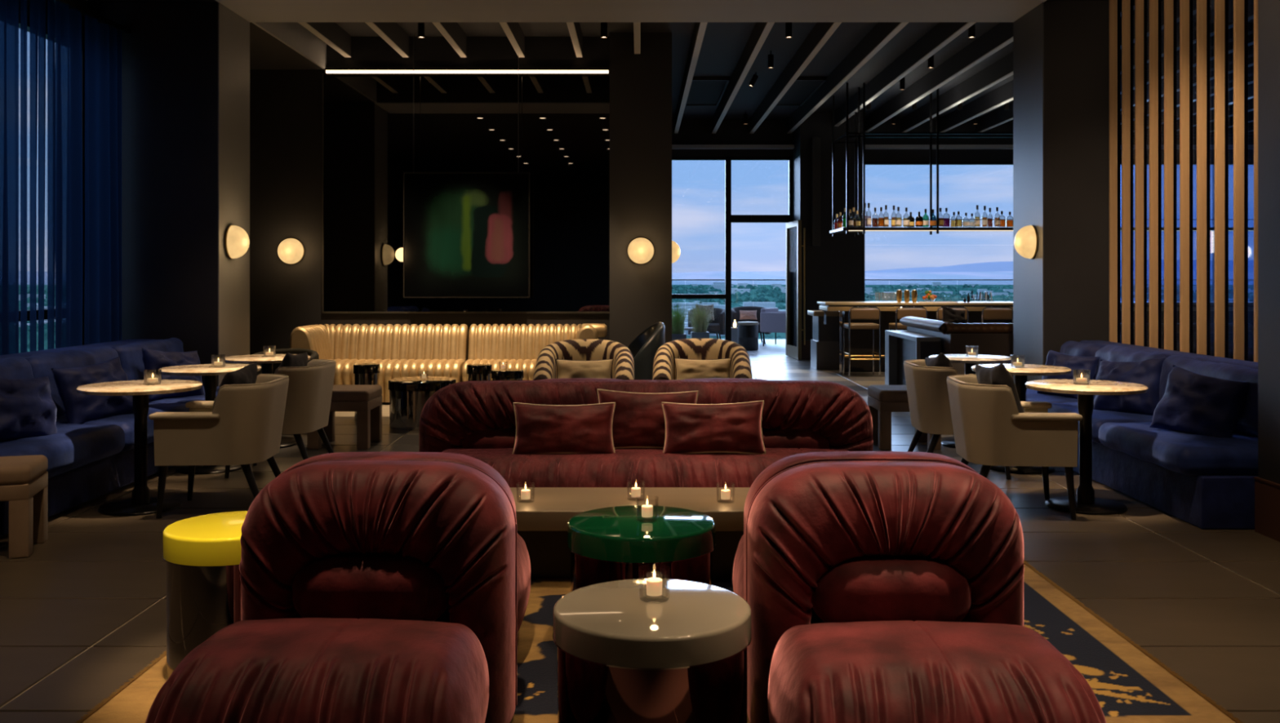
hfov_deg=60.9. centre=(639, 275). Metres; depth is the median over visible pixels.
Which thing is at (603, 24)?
ceiling spotlight
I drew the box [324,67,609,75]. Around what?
led strip
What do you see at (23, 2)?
sheer curtain
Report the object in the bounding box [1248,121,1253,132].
trim
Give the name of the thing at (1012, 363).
votive
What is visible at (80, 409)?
throw pillow
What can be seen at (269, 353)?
candle
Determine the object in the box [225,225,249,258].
wall sconce
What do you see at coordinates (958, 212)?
liquor bottle
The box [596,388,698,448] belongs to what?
throw pillow
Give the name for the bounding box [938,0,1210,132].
ceiling beam
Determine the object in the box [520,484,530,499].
votive
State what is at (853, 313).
bar stool
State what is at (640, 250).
wall sconce
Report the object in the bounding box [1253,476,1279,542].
baseboard
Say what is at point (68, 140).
sheer curtain
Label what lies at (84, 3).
wall
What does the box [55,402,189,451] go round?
seat cushion
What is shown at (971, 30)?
ceiling spotlight
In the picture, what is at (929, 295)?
flower arrangement
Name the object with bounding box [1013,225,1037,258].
wall sconce
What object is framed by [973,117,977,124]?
ceiling spotlight
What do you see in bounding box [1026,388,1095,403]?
seat cushion
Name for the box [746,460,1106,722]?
lounge chair
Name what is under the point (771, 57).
ceiling spotlight
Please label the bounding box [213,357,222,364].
candle
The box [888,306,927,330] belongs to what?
bar stool
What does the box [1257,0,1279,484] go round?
wall
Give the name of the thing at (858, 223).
liquor bottle
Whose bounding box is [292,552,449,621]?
lumbar cushion
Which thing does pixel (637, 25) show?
ceiling beam
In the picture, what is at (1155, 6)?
screen fin
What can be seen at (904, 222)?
liquor bottle
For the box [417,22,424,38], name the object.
ceiling spotlight
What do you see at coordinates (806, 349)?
baseboard
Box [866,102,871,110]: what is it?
ceiling spotlight
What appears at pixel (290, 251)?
wall sconce
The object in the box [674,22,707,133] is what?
ceiling beam
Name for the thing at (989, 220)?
liquor bottle
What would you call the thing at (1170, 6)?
screen fin
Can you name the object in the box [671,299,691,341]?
ornamental grass
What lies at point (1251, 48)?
ceiling beam
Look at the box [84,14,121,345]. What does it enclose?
sheer curtain
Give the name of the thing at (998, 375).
throw pillow
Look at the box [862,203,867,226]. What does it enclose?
liquor bottle
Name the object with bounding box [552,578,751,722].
table
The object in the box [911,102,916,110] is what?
ceiling spotlight
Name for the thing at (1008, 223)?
liquor bottle
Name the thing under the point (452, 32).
ceiling beam
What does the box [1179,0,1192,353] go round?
screen fin
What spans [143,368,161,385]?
votive
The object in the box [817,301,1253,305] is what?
countertop
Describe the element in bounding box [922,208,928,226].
liquor bottle
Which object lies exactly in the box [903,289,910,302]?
cocktail shaker
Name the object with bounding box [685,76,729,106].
ceiling vent
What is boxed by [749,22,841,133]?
ceiling beam
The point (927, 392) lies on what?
armchair
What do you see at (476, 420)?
sofa
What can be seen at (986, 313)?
bar stool
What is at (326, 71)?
diffuser
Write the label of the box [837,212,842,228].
liquor bottle
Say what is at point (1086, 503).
bistro table
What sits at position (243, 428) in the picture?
armchair
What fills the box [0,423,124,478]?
seat cushion
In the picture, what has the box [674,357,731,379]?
throw pillow
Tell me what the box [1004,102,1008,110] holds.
ceiling spotlight
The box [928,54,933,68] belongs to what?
ceiling spotlight
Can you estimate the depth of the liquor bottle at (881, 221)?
15.52 m
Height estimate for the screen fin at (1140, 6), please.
4.120 m
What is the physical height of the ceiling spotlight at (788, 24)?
0.208 m
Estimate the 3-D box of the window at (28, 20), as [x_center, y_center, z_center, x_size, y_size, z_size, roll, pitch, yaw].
[-4.810,-0.425,7.780,0.100,3.150,3.160,0,0,0]
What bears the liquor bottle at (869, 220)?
on the shelf
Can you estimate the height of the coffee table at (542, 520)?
0.340 m
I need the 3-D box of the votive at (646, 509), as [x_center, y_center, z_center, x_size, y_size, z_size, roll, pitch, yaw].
[0.028,0.913,4.270,0.090,0.087,0.090,0,0,0]
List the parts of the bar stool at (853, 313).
leg, seat, backrest, leg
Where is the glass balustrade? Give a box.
[671,279,1253,280]
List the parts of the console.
panel, panel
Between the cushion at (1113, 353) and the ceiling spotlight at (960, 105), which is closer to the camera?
the cushion at (1113, 353)
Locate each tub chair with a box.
[533,338,634,380]
[652,338,752,379]
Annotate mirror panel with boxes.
[321,73,609,313]
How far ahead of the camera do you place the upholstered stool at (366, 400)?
8.78 m
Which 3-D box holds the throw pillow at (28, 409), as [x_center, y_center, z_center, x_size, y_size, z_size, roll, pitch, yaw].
[-3.620,0.770,6.280,0.358,0.539,0.632,0,0,18]
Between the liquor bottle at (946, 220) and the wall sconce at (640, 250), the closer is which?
the wall sconce at (640, 250)
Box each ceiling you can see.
[87,0,1231,119]
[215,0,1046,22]
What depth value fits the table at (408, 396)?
9.88 m
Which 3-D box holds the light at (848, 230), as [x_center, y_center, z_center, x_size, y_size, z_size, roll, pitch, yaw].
[5.986,-0.646,15.535,6.028,0.008,0.030,0,0,0]
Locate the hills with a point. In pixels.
(1006, 265)
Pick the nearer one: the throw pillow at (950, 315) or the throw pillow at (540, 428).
the throw pillow at (540, 428)
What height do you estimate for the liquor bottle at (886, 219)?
0.315 m
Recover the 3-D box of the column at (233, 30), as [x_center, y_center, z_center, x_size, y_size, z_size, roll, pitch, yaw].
[-3.627,-0.477,9.730,0.010,3.755,0.740,0,0,0]
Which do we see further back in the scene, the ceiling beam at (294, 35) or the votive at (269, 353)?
the ceiling beam at (294, 35)
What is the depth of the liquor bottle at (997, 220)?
15.52 m
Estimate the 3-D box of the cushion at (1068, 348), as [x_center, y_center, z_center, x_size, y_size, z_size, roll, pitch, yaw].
[3.657,0.753,8.975,0.347,0.451,0.658,0,0,0]
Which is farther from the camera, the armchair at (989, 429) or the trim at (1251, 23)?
the trim at (1251, 23)
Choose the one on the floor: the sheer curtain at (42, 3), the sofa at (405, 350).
the sofa at (405, 350)
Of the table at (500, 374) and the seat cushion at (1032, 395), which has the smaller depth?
the seat cushion at (1032, 395)
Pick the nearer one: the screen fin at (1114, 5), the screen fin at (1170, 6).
the screen fin at (1170, 6)
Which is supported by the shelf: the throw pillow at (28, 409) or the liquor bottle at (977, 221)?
the liquor bottle at (977, 221)
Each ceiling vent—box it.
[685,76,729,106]
[775,76,826,106]
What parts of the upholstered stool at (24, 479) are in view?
leg, seat, leg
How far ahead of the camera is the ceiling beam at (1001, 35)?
13.85 m
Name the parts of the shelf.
rod, rod, rod, rod, rod, rod, rod, frame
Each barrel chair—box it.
[252,348,319,375]
[626,321,665,379]
[688,307,724,339]
[731,306,770,344]
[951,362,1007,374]
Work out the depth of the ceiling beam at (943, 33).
13.27 m
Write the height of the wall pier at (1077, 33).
4.150 m
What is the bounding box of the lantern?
[731,320,737,343]
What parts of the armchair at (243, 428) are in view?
leg, armrest, leg, armrest, backrest, leg, leg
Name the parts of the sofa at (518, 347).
seat, backrest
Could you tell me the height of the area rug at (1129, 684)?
0.008 m
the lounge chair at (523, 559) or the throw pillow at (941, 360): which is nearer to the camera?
the lounge chair at (523, 559)
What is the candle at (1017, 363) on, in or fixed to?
on the votive at (1012, 363)
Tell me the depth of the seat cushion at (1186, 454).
6.20 m
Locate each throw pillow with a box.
[0,376,57,441]
[51,356,133,424]
[141,347,204,400]
[212,361,257,411]
[278,351,307,367]
[512,402,615,454]
[555,359,613,378]
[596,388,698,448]
[662,400,765,454]
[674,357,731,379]
[695,304,714,320]
[739,310,756,319]
[924,352,952,367]
[942,306,965,323]
[974,363,1025,413]
[1036,350,1099,399]
[1093,357,1165,415]
[1149,364,1249,438]
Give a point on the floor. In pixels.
(82, 615)
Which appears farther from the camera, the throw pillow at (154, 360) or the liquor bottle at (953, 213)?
the liquor bottle at (953, 213)
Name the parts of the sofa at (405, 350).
backrest, seat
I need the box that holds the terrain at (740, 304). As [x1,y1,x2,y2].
[671,284,1253,338]
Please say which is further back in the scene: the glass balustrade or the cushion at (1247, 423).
the glass balustrade
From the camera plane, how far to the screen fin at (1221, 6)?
7.57 m
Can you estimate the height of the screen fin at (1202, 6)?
4.120 m
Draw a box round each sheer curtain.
[0,0,18,355]
[20,0,26,352]
[30,0,38,351]
[38,0,45,351]
[47,0,55,349]
[55,0,82,348]
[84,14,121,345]
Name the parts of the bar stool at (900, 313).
seat, backrest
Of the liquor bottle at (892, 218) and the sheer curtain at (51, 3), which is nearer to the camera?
the sheer curtain at (51, 3)
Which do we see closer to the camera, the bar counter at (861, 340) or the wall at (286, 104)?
the wall at (286, 104)
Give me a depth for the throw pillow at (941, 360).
7.59 m
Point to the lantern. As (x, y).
(734, 330)
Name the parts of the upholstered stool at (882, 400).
leg, leg, seat, leg, leg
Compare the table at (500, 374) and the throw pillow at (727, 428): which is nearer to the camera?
the throw pillow at (727, 428)
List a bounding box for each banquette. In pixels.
[0,339,174,537]
[1073,340,1257,529]
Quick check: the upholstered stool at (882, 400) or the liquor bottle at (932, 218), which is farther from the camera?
the liquor bottle at (932, 218)
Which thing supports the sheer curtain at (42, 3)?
hanging from the track
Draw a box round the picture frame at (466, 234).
[403,172,529,297]
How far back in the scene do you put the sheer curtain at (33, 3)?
7.91 m
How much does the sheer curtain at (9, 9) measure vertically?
3.360 m
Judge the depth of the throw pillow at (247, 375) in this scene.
6.46 m
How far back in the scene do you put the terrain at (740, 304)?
7853.46 m
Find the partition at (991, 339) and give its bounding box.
[899,316,1253,377]
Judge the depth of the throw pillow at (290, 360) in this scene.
7.66 m
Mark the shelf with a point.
(846, 230)
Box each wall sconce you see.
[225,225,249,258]
[277,238,304,264]
[627,237,653,264]
[671,240,680,263]
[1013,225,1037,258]
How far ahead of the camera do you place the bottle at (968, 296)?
15.68 m
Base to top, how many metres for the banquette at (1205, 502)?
0.850 m
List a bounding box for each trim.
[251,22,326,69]
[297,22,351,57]
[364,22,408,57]
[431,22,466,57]
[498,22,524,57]
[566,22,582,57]
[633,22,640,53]
[671,144,1253,149]
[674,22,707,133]
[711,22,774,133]
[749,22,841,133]
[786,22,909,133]
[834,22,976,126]
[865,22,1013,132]
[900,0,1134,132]
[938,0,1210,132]
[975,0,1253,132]
[1120,18,1253,94]
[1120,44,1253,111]
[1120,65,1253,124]
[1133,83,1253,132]
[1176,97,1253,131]
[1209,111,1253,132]
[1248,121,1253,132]
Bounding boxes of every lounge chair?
[145,458,517,722]
[276,451,530,631]
[539,377,618,380]
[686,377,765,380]
[732,451,978,600]
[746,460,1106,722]
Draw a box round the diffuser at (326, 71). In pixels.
[325,70,608,73]
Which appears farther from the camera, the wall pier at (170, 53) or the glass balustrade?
the glass balustrade
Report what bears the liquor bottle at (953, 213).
on the shelf
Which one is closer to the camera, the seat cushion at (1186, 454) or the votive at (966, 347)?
the seat cushion at (1186, 454)
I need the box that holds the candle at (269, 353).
[265,348,273,355]
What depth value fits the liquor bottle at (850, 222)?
15.50 m
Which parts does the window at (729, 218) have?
glass pane, glass pane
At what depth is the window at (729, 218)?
19.08 m
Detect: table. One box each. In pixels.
[75,379,202,515]
[157,364,261,474]
[162,511,247,679]
[225,354,311,448]
[353,363,380,421]
[388,376,456,431]
[466,364,492,381]
[491,368,524,380]
[509,487,750,577]
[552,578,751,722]
[567,505,715,591]
[684,327,693,330]
[928,354,1010,448]
[971,364,1071,474]
[1025,379,1148,515]
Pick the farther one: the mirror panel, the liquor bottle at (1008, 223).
the liquor bottle at (1008, 223)
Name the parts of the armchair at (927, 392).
leg, backrest, leg, leg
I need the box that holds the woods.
[671,284,1253,338]
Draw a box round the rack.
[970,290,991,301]
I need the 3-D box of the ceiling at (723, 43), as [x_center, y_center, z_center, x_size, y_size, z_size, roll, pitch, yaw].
[3.650,-2.635,8.250,17.100,0.530,22.500,0,0,0]
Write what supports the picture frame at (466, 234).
attached to the abstract painting at (466, 234)
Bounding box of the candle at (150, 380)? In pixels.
[146,373,158,382]
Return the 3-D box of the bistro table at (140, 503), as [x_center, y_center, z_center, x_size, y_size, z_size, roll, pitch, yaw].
[-3.014,1.029,6.570,0.694,0.742,0.694,0,0,0]
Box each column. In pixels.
[217,2,249,386]
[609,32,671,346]
[1013,2,1044,382]
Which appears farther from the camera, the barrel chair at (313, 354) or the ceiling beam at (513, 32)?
the ceiling beam at (513, 32)
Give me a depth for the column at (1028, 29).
9.71 m
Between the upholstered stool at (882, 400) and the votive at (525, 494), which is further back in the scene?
the upholstered stool at (882, 400)
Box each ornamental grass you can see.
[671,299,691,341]
[681,301,716,338]
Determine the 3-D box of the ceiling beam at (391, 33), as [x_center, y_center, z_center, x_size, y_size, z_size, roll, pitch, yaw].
[-2.678,-2.625,11.275,0.069,0.250,2.350,0,0,0]
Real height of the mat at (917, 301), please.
0.012 m
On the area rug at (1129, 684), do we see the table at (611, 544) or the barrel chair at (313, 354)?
the table at (611, 544)
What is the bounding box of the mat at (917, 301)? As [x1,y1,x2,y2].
[916,301,958,302]
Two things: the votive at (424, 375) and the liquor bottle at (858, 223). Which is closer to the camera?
the votive at (424, 375)
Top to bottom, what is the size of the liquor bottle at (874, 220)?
0.285 m
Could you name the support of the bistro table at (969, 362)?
on the floor
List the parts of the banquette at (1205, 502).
backrest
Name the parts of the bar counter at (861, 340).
foot rail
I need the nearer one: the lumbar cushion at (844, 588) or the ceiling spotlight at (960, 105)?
the lumbar cushion at (844, 588)
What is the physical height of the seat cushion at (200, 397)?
0.234 m
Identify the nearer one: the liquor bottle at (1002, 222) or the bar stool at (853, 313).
the bar stool at (853, 313)
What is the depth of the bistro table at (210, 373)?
7.82 m
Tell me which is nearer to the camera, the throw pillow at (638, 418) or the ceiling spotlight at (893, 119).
the throw pillow at (638, 418)
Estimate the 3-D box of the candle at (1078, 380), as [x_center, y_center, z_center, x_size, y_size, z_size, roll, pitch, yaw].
[2.679,0.615,6.600,0.062,0.052,0.062,0,0,0]
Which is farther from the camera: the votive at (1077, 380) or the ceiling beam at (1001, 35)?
the ceiling beam at (1001, 35)
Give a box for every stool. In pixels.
[0,454,48,559]
[306,385,382,449]
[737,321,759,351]
[843,306,880,376]
[867,385,941,449]
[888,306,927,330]
[936,306,968,323]
[982,306,1013,323]
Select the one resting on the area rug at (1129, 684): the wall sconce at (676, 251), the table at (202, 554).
the table at (202, 554)
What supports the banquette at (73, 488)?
on the floor
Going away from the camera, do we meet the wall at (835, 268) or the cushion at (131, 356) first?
the cushion at (131, 356)
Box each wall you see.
[18,0,90,42]
[249,36,609,355]
[671,111,1253,346]
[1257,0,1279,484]
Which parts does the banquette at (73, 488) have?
backrest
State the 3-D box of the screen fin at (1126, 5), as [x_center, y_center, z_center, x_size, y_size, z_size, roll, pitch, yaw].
[4.054,-0.660,9.046,0.088,4.120,0.024,0,0,0]
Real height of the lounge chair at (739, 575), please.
0.785 m
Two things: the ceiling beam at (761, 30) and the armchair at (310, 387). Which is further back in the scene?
the ceiling beam at (761, 30)
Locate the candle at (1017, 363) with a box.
[1013,358,1022,365]
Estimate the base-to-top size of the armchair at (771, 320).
0.750 m
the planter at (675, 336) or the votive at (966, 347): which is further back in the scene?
the planter at (675, 336)
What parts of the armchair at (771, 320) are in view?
leg, backrest, armrest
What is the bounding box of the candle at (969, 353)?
[968,349,975,355]
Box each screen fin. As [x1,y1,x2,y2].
[1109,0,1119,342]
[1121,0,1133,345]
[1134,0,1146,346]
[1149,0,1161,348]
[1164,0,1176,351]
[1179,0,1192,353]
[1196,0,1209,355]
[1214,0,1228,358]
[1233,0,1248,360]
[1253,0,1257,362]
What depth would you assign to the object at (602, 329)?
12.12 m
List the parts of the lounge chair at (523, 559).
backrest, seat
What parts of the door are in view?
handle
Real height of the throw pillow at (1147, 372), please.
0.530 m
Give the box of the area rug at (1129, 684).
[75,560,1242,722]
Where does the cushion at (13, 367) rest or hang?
on the seat cushion at (74, 446)
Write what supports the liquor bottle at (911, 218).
on the shelf
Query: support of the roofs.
on the terrain at (740, 304)
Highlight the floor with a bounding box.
[0,338,1279,722]
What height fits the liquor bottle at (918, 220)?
0.215 m
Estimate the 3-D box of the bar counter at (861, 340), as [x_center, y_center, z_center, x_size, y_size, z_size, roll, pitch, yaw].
[5.818,0.890,15.825,6.364,1.020,0.750,0,0,0]
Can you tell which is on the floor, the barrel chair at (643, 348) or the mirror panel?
the barrel chair at (643, 348)
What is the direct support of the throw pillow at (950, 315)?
on the partition at (991, 339)
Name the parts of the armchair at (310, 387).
leg, leg, backrest, leg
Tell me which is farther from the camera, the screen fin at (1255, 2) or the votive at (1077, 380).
the screen fin at (1255, 2)
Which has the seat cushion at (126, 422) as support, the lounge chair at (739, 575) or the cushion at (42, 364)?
the cushion at (42, 364)
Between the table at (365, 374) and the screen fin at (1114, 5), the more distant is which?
the table at (365, 374)
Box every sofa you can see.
[289,324,468,402]
[418,379,873,487]
[462,324,598,381]
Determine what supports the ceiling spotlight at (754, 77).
attached to the ceiling at (723, 43)
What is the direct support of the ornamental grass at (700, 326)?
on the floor
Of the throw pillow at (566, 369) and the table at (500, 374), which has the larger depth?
the table at (500, 374)
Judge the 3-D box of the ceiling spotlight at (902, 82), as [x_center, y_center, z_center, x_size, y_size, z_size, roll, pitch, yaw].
[3.594,-2.651,14.900,0.072,0.197,0.072,0,0,0]
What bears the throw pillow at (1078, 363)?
on the seat cushion at (1032, 395)
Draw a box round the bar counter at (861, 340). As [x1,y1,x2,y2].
[817,301,1253,374]
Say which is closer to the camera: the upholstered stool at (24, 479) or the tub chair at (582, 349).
the upholstered stool at (24, 479)
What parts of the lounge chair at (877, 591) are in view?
seat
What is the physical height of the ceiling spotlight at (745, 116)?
0.207 m
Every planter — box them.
[671,333,686,341]
[690,331,709,338]
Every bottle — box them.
[834,213,839,229]
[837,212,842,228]
[842,208,845,227]
[848,208,853,226]
[850,207,856,226]
[853,210,860,227]
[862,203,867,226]
[866,203,871,226]
[871,207,878,227]
[877,207,884,226]
[883,204,888,226]
[891,205,896,227]
[894,206,902,226]
[902,207,910,226]
[906,212,914,227]
[915,212,923,226]
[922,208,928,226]
[929,208,936,227]
[938,208,943,226]
[942,208,950,226]
[950,212,957,227]
[955,211,962,226]
[962,213,969,226]
[966,293,969,302]
[968,213,974,227]
[974,204,980,226]
[982,205,987,226]
[987,208,992,227]
[994,207,999,226]
[998,211,1005,226]
[1005,211,1013,227]
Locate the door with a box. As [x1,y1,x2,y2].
[786,220,805,359]
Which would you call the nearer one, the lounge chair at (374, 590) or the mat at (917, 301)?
the lounge chair at (374, 590)
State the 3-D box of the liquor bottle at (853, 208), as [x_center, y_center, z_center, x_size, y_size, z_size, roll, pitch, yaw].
[3.067,-0.841,15.620,0.076,0.280,0.076,0,0,0]
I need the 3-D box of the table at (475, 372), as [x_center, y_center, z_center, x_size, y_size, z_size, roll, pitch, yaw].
[-1.567,1.133,10.600,0.252,0.535,0.252,0,0,0]
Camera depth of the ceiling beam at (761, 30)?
13.49 m
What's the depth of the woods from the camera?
4815.98 m
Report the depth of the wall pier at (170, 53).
9.36 m
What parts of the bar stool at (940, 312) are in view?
backrest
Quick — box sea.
[671,270,1253,284]
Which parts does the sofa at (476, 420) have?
seat, backrest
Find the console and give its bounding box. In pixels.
[884,330,941,385]
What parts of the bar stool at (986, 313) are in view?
backrest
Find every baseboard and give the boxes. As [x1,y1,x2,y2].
[801,340,810,359]
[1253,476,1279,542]
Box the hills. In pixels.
[864,259,1253,272]
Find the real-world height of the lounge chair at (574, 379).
0.758 m
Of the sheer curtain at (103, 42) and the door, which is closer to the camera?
the sheer curtain at (103, 42)
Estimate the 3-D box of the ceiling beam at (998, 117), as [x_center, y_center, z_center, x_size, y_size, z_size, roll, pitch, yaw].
[5.928,-2.625,14.600,0.069,0.250,9.000,0,0,0]
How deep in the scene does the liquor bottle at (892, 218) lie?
15.68 m
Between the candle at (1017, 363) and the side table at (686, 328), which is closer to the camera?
the candle at (1017, 363)
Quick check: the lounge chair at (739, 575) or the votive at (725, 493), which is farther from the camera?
the votive at (725, 493)
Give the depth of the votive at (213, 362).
7.94 m
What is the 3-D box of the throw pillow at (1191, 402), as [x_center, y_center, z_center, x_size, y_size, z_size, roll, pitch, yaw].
[3.369,0.780,6.550,0.370,0.533,0.573,0,0,-28]
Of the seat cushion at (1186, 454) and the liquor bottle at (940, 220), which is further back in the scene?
the liquor bottle at (940, 220)
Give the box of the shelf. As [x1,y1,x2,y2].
[829,82,1253,236]
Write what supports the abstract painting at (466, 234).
hanging from the ceiling at (723, 43)
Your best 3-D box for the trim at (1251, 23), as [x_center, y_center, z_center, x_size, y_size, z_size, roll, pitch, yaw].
[6.590,-2.625,14.600,0.069,0.250,9.000,0,0,0]
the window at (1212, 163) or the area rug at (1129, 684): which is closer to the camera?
the area rug at (1129, 684)
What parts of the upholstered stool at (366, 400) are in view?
leg, leg, seat, leg, leg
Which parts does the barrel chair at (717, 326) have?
seat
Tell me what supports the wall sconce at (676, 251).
attached to the wall column
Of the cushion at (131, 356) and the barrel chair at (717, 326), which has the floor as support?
the barrel chair at (717, 326)
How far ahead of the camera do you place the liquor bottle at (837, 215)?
16.41 m
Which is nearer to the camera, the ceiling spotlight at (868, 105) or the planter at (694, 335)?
the ceiling spotlight at (868, 105)
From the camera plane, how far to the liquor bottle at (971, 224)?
15.66 m
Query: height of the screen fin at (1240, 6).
4.120 m
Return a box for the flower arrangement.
[922,290,937,300]
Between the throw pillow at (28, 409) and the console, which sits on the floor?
the console
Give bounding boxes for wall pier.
[88,2,217,386]
[1044,0,1109,364]
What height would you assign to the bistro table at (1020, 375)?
0.735 m
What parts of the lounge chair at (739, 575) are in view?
seat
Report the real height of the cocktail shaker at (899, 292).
0.182 m
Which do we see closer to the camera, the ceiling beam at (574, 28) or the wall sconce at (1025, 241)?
the wall sconce at (1025, 241)
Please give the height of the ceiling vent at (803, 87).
0.050 m
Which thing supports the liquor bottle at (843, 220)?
on the shelf
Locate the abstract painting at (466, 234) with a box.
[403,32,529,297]
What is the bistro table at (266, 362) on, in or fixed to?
on the floor
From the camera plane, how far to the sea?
8883.94 m
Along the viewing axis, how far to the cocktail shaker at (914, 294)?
15.67 m
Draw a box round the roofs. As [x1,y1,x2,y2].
[671,282,1253,336]
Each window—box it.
[18,15,84,353]
[671,155,792,345]
[865,161,1253,301]
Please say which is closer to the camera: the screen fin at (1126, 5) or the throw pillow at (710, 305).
the screen fin at (1126, 5)
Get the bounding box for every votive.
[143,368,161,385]
[211,354,225,367]
[263,345,275,356]
[422,371,426,378]
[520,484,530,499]
[631,483,640,497]
[641,499,653,517]
[646,569,662,596]
[720,484,730,499]
[965,346,977,357]
[1010,355,1024,368]
[1072,368,1090,385]
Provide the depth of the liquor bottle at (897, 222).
15.53 m
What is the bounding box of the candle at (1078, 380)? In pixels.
[1075,373,1087,382]
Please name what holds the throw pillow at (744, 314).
on the barrel chair at (735, 315)
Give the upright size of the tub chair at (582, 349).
0.830 m
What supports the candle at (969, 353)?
on the votive at (966, 347)
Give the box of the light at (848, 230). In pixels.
[848,230,1253,231]
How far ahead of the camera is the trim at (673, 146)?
18.90 m
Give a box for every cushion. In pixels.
[0,356,33,378]
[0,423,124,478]
[23,346,118,417]
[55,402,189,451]
[111,337,183,380]
[148,386,218,403]
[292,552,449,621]
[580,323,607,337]
[810,555,971,622]
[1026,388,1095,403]
[1048,402,1153,444]
[1059,341,1105,356]
[1093,344,1171,380]
[1098,422,1257,475]
[1159,355,1257,436]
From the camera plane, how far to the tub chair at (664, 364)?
9.05 m
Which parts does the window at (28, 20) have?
glass pane, glass pane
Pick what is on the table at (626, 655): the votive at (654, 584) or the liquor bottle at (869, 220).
the votive at (654, 584)
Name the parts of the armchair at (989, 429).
leg, leg, backrest, armrest, leg, armrest, leg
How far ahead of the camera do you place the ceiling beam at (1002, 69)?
15.31 m
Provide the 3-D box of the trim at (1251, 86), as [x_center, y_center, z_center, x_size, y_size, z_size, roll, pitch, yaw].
[8.576,-2.625,14.600,0.069,0.250,9.000,0,0,0]
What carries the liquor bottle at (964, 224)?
on the shelf
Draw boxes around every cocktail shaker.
[896,289,902,302]
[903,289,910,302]
[911,289,917,302]
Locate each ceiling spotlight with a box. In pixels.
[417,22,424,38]
[600,22,607,38]
[743,111,747,124]
[748,72,758,87]
[768,50,773,68]
[785,22,791,38]
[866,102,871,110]
[891,115,895,124]
[899,77,905,89]
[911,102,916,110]
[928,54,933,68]
[957,102,962,110]
[968,23,975,38]
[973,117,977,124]
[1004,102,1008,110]
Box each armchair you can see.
[148,373,288,519]
[224,359,336,478]
[760,307,786,346]
[903,359,1010,479]
[946,374,1082,519]
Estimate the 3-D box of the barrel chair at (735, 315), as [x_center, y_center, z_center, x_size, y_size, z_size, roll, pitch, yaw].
[2.293,1.021,22.623,0.840,0.763,0.751,0,0,0]
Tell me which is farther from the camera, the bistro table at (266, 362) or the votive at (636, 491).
the bistro table at (266, 362)
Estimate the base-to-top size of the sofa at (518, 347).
0.827 m
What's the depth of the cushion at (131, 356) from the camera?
8.38 m

